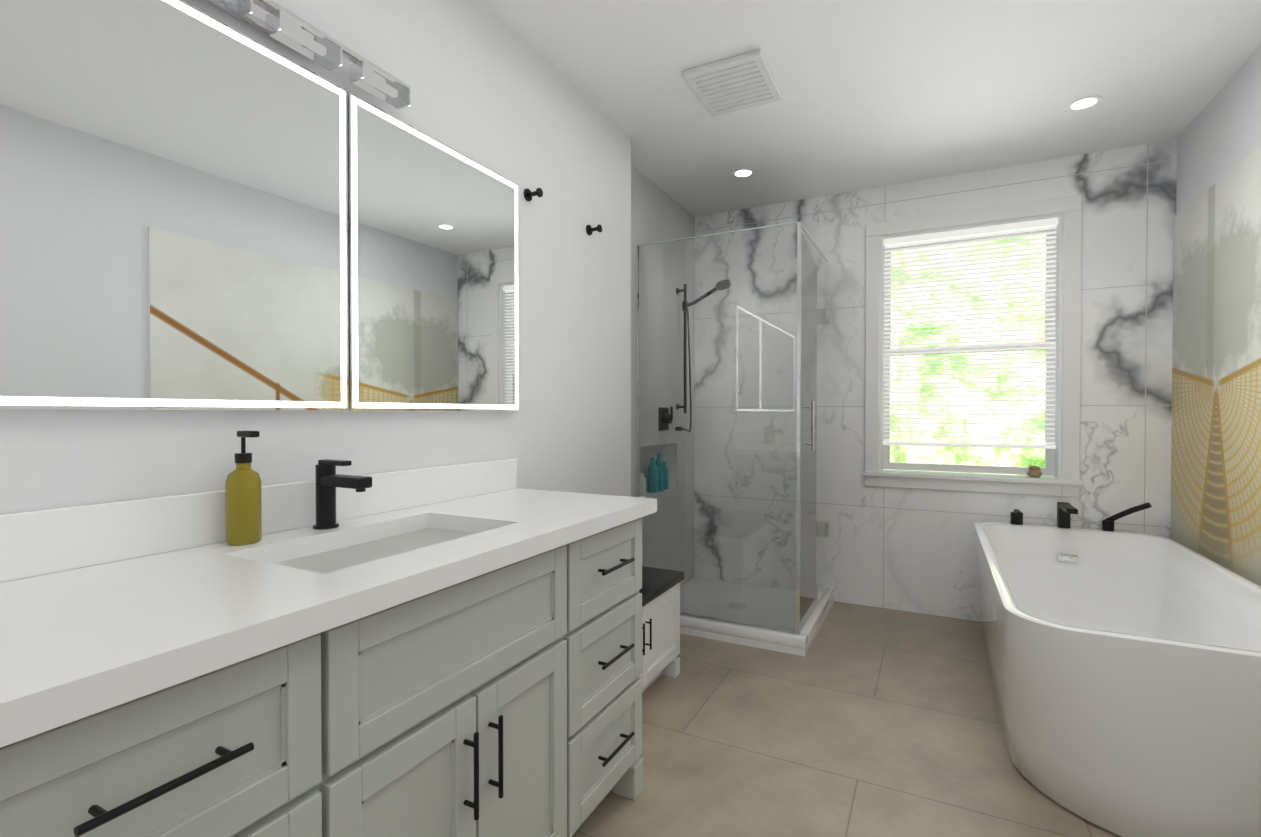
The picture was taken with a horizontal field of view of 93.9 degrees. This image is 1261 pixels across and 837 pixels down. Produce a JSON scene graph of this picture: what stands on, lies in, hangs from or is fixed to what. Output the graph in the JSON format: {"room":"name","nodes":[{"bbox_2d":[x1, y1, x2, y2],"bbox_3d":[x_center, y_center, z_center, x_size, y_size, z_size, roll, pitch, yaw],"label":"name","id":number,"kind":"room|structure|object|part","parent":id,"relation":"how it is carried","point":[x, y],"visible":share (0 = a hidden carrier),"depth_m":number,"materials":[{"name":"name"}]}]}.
{"room":"bathroom","nodes":[
{"label":"bathroom","id":0,"kind":"room"},
{"bbox_2d":[0,0,630,513],"bbox_3d":[-1.169,-0.095,0.924,0.310,2.500,4.520,0,1,27],"label":"wall","id":1,"kind":"structure","parent":0,"point":[494,92],"depth_m":1.89,"materials":[{"name":"paint"}]},
{"bbox_2d":[0,458,516,581],"bbox_3d":[-0.903,0.201,1.082,0.018,0.104,2.190,0,1,27],"label":"backsplash","id":2,"kind":"structure","parent":1,"relation":"attached to","point":[44,541],"depth_m":1.13,"materials":[{"name":"white stone"}]},
{"bbox_2d":[0,0,518,410],"bbox_3d":[-0.859,-0.407,1.148,0.034,0.780,2.008,0,1,27],"label":"led mirror","id":3,"kind":"object","parent":1,"relation":"attached to","point":[200,210],"visible":0.98,"depth_m":1.19,"materials":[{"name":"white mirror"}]},
{"bbox_2d":[207,0,410,109],"bbox_3d":[-0.833,-0.861,1.143,0.081,0.082,0.990,0,1,27],"label":"sconce","id":4,"kind":"object","parent":1,"relation":"attached to","point":[279,23],"visible":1,"depth_m":1.34,"materials":[{"name":"silver metal"}]},
{"bbox_2d":[524,188,542,200],"bbox_3d":[-0.347,-0.807,2.113,0.058,0.044,0.044,0,1,27],"label":"robe hook","id":5,"kind":"object","parent":1,"relation":"attached to","point":[529,194],"depth_m":2.11,"materials":[{"name":"black metal"}]},
{"bbox_2d":[586,224,601,235],"bbox_3d":[-0.153,-0.801,2.492,0.058,0.044,0.044,0,1,27],"label":"robe hook","id":6,"kind":"object","parent":1,"relation":"attached to","point":[589,229],"depth_m":2.49,"materials":[{"name":"black metal"}]},
{"bbox_2d":[631,166,693,585],"bbox_3d":[0.118,-0.122,3.591,0.160,2.500,1.400,0,1,27],"label":"wall","id":7,"kind":"structure","parent":0,"point":[658,214],"depth_m":3.59,"materials":[{"name":"paint"}]},
{"bbox_2d":[640,471,649,495],"bbox_3d":[0.067,0.384,3.431,0.048,0.130,0.047,0,1,27],"label":"bottle","id":8,"kind":"object","parent":7,"relation":"in","point":[643,483],"depth_m":3.42,"materials":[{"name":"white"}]},
{"bbox_2d":[648,456,661,492],"bbox_3d":[0.135,0.342,3.564,0.060,0.210,0.058,0,1,27],"label":"bottle","id":9,"kind":"object","parent":7,"relation":"in","point":[656,466],"depth_m":3.55,"materials":[{"name":"teal plastic"}]},
{"bbox_2d":[657,453,666,490],"bbox_3d":[0.174,0.329,3.639,0.056,0.235,0.055,0,1,27],"label":"bottle","id":10,"kind":"object","parent":7,"relation":"in","point":[664,482],"depth_m":3.69,"materials":[{"name":"teal plastic"}]},
{"bbox_2d":[571,601,1120,836],"bbox_3d":[0.234,1.206,0.913,2.830,0.100,6.080,0,1,27],"label":"floor","id":11,"kind":"structure","parent":0,"point":[861,721],"depth_m":2.06,"materials":[{"name":"tile"}]},
{"bbox_2d":[0,506,656,836],"bbox_3d":[-0.664,0.725,0.966,0.554,0.860,2.161,0,1,27],"label":"bathroom vanity","id":12,"kind":"object","parent":11,"relation":"on","point":[455,650],"depth_m":0.97,"materials":[{"name":"paint"}]},
{"bbox_2d":[0,486,656,729],"bbox_3d":[-0.665,0.275,0.961,0.553,0.040,2.190,0,1,27],"label":"countertop","id":13,"kind":"structure","parent":12,"relation":"on","point":[79,635],"depth_m":0.87,"materials":[{"name":"white stone"}]},
{"bbox_2d":[225,431,261,544],"bbox_3d":[-0.782,0.138,1.194,0.073,0.228,0.062,0,1,27],"label":"soap bottle","id":14,"kind":"object","parent":13,"relation":"on","point":[243,504],"visible":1,"depth_m":1.18,"materials":[{"name":"yellow glass"}]},
{"bbox_2d":[313,459,371,528],"bbox_3d":[-0.654,0.173,1.331,0.162,0.156,0.054,0,1,27],"label":"vanity faucet","id":15,"kind":"object","parent":13,"relation":"on","point":[328,480],"visible":1,"depth_m":1.33,"materials":[{"name":"black metal"}]},
{"bbox_2d":[268,522,487,569],"bbox_3d":[-0.517,0.348,1.262,0.303,0.137,0.518,0,1,27],"label":"sink","id":16,"kind":"object","parent":13,"relation":"in","point":[347,551],"depth_m":1.33,"materials":[{"name":"white ceramic"}]},
{"bbox_2d":[639,566,683,692],"bbox_3d":[-0.079,0.913,2.349,0.336,0.455,0.792,0,1,27],"label":"base cabinet","id":17,"kind":"object","parent":11,"relation":"on","point":[659,590],"visible":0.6,"depth_m":2.47,"materials":[{"name":"white wood"}]},
{"bbox_2d":[635,222,833,655],"bbox_3d":[0.642,0.087,3.413,0.938,2.084,0.920,0,1,27],"label":"shower","id":18,"kind":"object","parent":11,"relation":"on","point":[778,619],"visible":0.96,"depth_m":3.10,"materials":[{"name":"clear glass"}]},
{"bbox_3d":[0.402,-0.382,3.559,0.372,0.940,0.310,0,1,27],"label":"fixture rail","id":19,"kind":"part","parent":18,"relation":"part of","materials":[{"name":"black metal"}]},
{"bbox_2d":[680,577,833,655],"bbox_3d":[0.635,1.087,3.426,0.918,0.085,0.918,0,1,27],"label":"tray","id":20,"kind":"object","parent":18,"relation":"on","point":[764,635],"depth_m":3.23,"materials":[{"name":"white plastic"}]},
{"bbox_2d":[974,521,1260,836],"bbox_3d":[1.827,0.852,2.267,0.798,0.580,1.788,0,1,27],"label":"bathtub","id":21,"kind":"object","parent":11,"relation":"on","point":[1125,668],"visible":1,"depth_m":1.65,"materials":[{"name":"white ceramic"}]},
{"bbox_2d":[1010,502,1151,531],"bbox_3d":[2.203,0.474,2.889,0.552,0.161,0.238,0,1,27],"label":"tub faucet","id":22,"kind":"object","parent":21,"relation":"on","point":[1065,510],"visible":1,"depth_m":2.91,"materials":[{"name":"black metal"}]},
{"bbox_2d":[482,0,1260,216],"bbox_3d":[0.234,-1.394,0.886,2.830,0.100,6.080,0,1,27],"label":"ceiling","id":23,"kind":"structure","parent":0,"point":[878,93],"depth_m":2.35,"materials":[{"name":"paint"}]},
{"bbox_2d":[683,49,782,116],"bbox_3d":[0.422,-1.347,2.387,0.310,0.026,0.360,0,1,27],"label":"ceiling vent","id":24,"kind":"object","parent":23,"relation":"in","point":[736,83],"visible":0.96,"depth_m":2.35,"materials":[{"name":"white"}]},
{"bbox_2d":[732,168,754,177],"bbox_3d":[0.629,-1.367,3.281,0.122,0.003,0.122,0,1,18],"label":"recessed light","id":25,"kind":"object","parent":23,"relation":"in","point":[740,173],"depth_m":3.28,"materials":[{"name":"white"}]},
{"bbox_2d":[1066,96,1101,110],"bbox_3d":[1.958,-1.359,2.541,0.122,0.003,0.122,0,1,18],"label":"recessed light","id":26,"kind":"object","parent":23,"relation":"in","point":[1084,103],"depth_m":2.54,"materials":[{"name":"white"}]},
{"bbox_2d":[694,139,1176,621],"bbox_3d":[1.589,-0.122,3.531,2.510,2.500,0.160,0,1,27],"label":"wall","id":27,"kind":"structure","parent":0,"point":[905,549],"depth_m":3.46,"materials":[{"name":"stone"}]},
{"bbox_2d":[863,469,1082,485],"bbox_3d":[1.900,0.330,3.353,1.060,0.024,0.200,0,1,27],"label":"window sill","id":28,"kind":"structure","parent":27,"relation":"attached to","point":[973,476],"depth_m":3.29,"materials":[{"name":"white"}]},
{"bbox_2d":[1027,466,1041,477],"bbox_3d":[2.197,0.287,3.200,0.068,0.064,0.068,0,1,27],"label":"figurine","id":29,"kind":"object","parent":28,"relation":"on","point":[1035,471],"visible":0.98,"depth_m":3.18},
{"bbox_2d":[865,195,1081,496],"bbox_3d":[1.905,-0.375,3.356,1.040,1.560,0.178,0,1,27],"label":"window","id":30,"kind":"structure","parent":27,"relation":"in","point":[1062,460],"depth_m":3.24,"materials":[{"name":"white wood"}]},
{"bbox_3d":[1.929,-0.378,3.404,0.780,1.295,0.036,0,1,27],"label":"glass","id":31,"kind":"part","parent":30,"relation":"part of","materials":[{"name":"clear glass"}]},
{"bbox_2d":[883,218,1057,448],"bbox_3d":[1.892,-0.452,3.330,0.850,1.225,0.045,0,1,27],"label":"window blind","id":32,"kind":"object","parent":30,"relation":"attached to","point":[1011,228],"visible":0.92,"depth_m":3.31,"materials":[{"name":"white plastic"}]},
{"bbox_2d":[1176,45,1260,213],"bbox_3d":[1.458,-0.089,0.360,0.160,2.500,5.920,0,1,27],"label":"wall","id":33,"kind":"structure","parent":0,"point":[1219,137],"depth_m":2.43,"materials":[{"name":"paint"}]},
{"bbox_2d":[1171,146,1260,585],"bbox_3d":[2.152,0.075,1.899,0.012,2.100,2.210,0,1,27],"label":"mural panel","id":34,"kind":"object","parent":33,"relation":"attached to","point":[1216,442],"visible":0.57,"depth_m":2.40,"materials":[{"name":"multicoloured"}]},
{"label":"outside","id":35,"kind":"structure","parent":0,"visible":0},
{"bbox_2d":[884,235,1045,474],"bbox_3d":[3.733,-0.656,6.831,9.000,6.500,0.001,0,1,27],"label":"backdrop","id":36,"kind":"structure","parent":35,"point":[916,456],"depth_m":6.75,"materials":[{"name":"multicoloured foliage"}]}
]}

